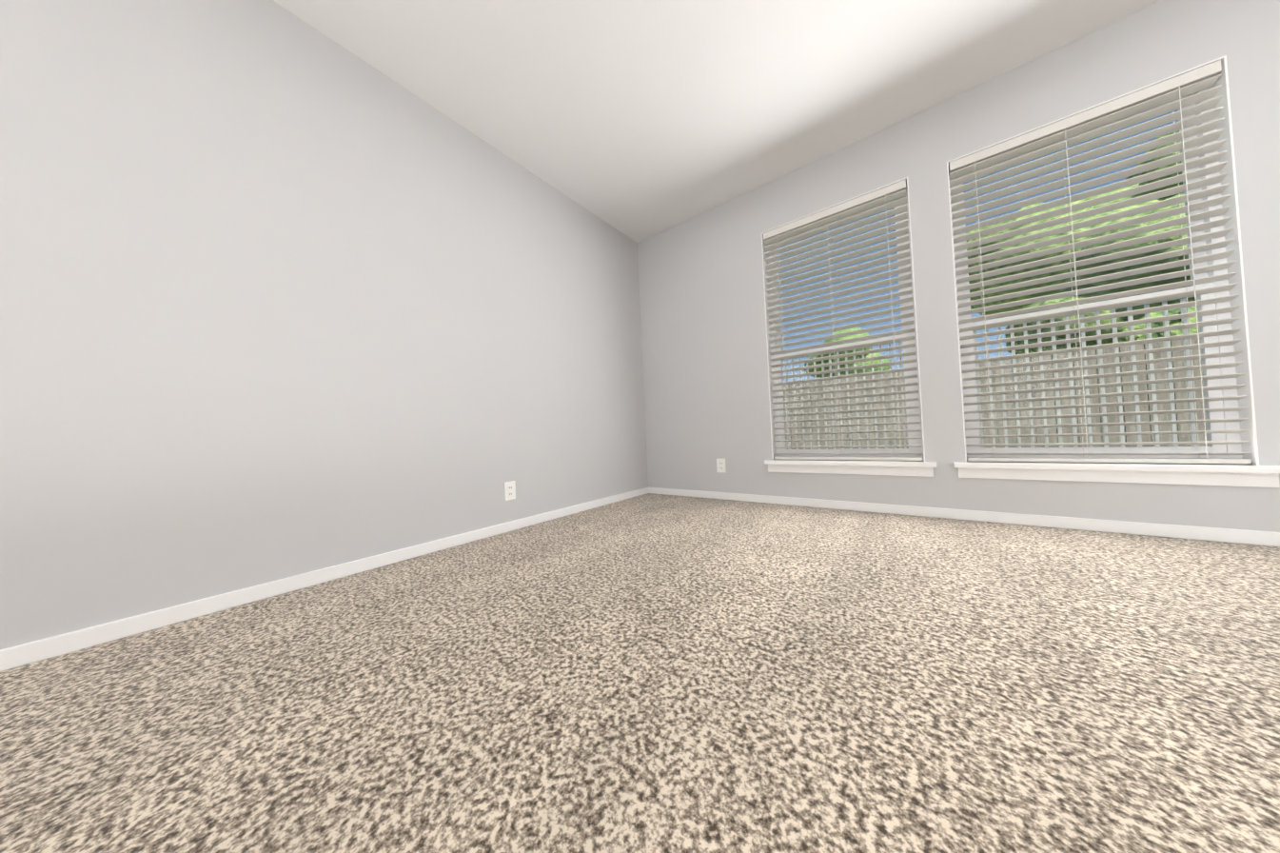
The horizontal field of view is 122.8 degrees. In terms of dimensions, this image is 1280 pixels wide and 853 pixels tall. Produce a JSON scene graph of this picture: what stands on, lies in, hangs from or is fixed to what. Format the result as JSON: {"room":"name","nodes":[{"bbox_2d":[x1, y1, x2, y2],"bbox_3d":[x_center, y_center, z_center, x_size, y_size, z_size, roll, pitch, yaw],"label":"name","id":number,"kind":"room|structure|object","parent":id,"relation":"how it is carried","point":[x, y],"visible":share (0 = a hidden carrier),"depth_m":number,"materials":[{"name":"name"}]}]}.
{"room":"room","nodes":[
{"label":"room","id":0,"kind":"room"},
{"bbox_2d":[0,0,648,649],"bbox_3d":[-2.623,-0.681,0.055,0.150,2.740,8.820,-3,-1,37],"label":"wall","id":1,"kind":"structure","parent":0,"point":[284,293],"depth_m":1.38,"materials":[{"name":"paint"}]},
{"bbox_2d":[0,487,647,670],"bbox_3d":[-2.501,0.654,-0.022,0.012,0.058,8.520,-3,-1,37],"label":"baseboard","id":2,"kind":"structure","parent":1,"relation":"attached to","point":[44,648],"depth_m":1.30,"materials":[{"name":"white wood"}]},
{"bbox_2d":[504,480,515,500],"bbox_3d":[-0.820,0.405,2.202,0.009,0.115,0.075,-3,-1,37],"label":"electrical outlet","id":3,"kind":"object","parent":1,"relation":"attached to","point":[509,490],"visible":1,"depth_m":2.20,"materials":[{"name":"white plastic"}]},
{"bbox_2d":[0,492,1279,852],"bbox_3d":[0.371,0.538,-2.213,7.540,0.050,8.820,-3,-1,37],"label":"floor","id":4,"kind":"structure","parent":0,"point":[649,672],"depth_m":0.75,"materials":[{"name":"carpet"}]},
{"bbox_2d":[273,0,1161,242],"bbox_3d":[-0.419,-2.037,-1.816,6.045,0.300,9.205,-3,-1,37],"label":"ceiling","id":5,"kind":"structure","parent":0,"point":[637,121],"depth_m":1.81,"materials":[{"name":"paint"}]},
{"bbox_2d":[637,0,1279,531],"bbox_3d":[2.859,-1.375,1.317,7.090,3.700,0.150,-3,-1,37],"label":"wall","id":6,"kind":"structure","parent":0,"point":[704,344],"depth_m":2.06,"materials":[{"name":"paint"}]},
{"bbox_2d":[716,458,726,472],"bbox_3d":[0.676,0.325,2.904,0.075,0.115,0.009,-3,-1,37],"label":"electrical outlet","id":7,"kind":"object","parent":6,"relation":"attached to","point":[720,465],"visible":1,"depth_m":2.90,"materials":[{"name":"white plastic"}]},
{"bbox_2d":[761,177,936,476],"bbox_3d":[1.368,-0.597,2.447,1.000,1.838,0.212,-3,-1,37],"label":"window","id":8,"kind":"structure","parent":6,"relation":"in","point":[891,195],"depth_m":2.38,"materials":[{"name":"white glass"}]},
{"bbox_2d":[647,486,1279,546],"bbox_3d":[2.046,0.495,1.859,4.905,0.058,0.012,-3,-1,37],"label":"baseboard","id":9,"kind":"structure","parent":6,"relation":"attached to","point":[1217,534],"depth_m":1.85,"materials":[{"name":"white wood"}]},
{"bbox_2d":[946,55,1279,487],"bbox_3d":[2.225,-0.647,1.792,1.000,1.838,0.212,-3,-1,37],"label":"window","id":10,"kind":"structure","parent":6,"relation":"in","point":[1197,98],"depth_m":1.69,"materials":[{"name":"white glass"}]},
{"label":"outside","id":11,"kind":"structure","parent":0,"visible":0},
{"bbox_2d":[801,425,1037,449],"bbox_3d":[-9.616,1.959,15.660,140.000,0.212,140.000,-3,-1,37],"label":"ground","id":12,"kind":"structure","parent":11,"point":[900,440],"depth_m":20.20,"materials":[{"name":"green plant"}]},
{"bbox_2d":[803,327,889,435],"bbox_3d":[15.379,-3.052,26.283,5.789,8.102,5.049,-3,-1,37],"label":"tree","id":13,"kind":"object","parent":12,"relation":"on","point":[850,357],"depth_m":24.52,"materials":[{"name":"green plant"}]},
{"bbox_2d":[783,337,1207,449],"bbox_3d":[3.928,0.145,3.734,14.135,1.770,0.060,-3,-1,37],"label":"fence","id":14,"kind":"object","parent":12,"relation":"on","point":[1131,408],"depth_m":3.53,"materials":[{"name":"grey wood"}]},
{"bbox_2d":[965,130,1183,318],"bbox_3d":[9.306,-2.352,6.680,5.316,6.429,3.653,-3,-1,37],"label":"tree","id":15,"kind":"object","parent":12,"relation":"on","point":[1021,306],"depth_m":6.45,"materials":[{"name":"green plant"}]},
{"bbox_2d":[1004,193,1199,366],"bbox_3d":[6.259,-0.807,4.021,2.833,3.497,2.778,-3,-1,37],"label":"tree","id":16,"kind":"object","parent":12,"relation":"on","point":[1122,319],"depth_m":3.80,"materials":[{"name":"green plant"}]}
]}

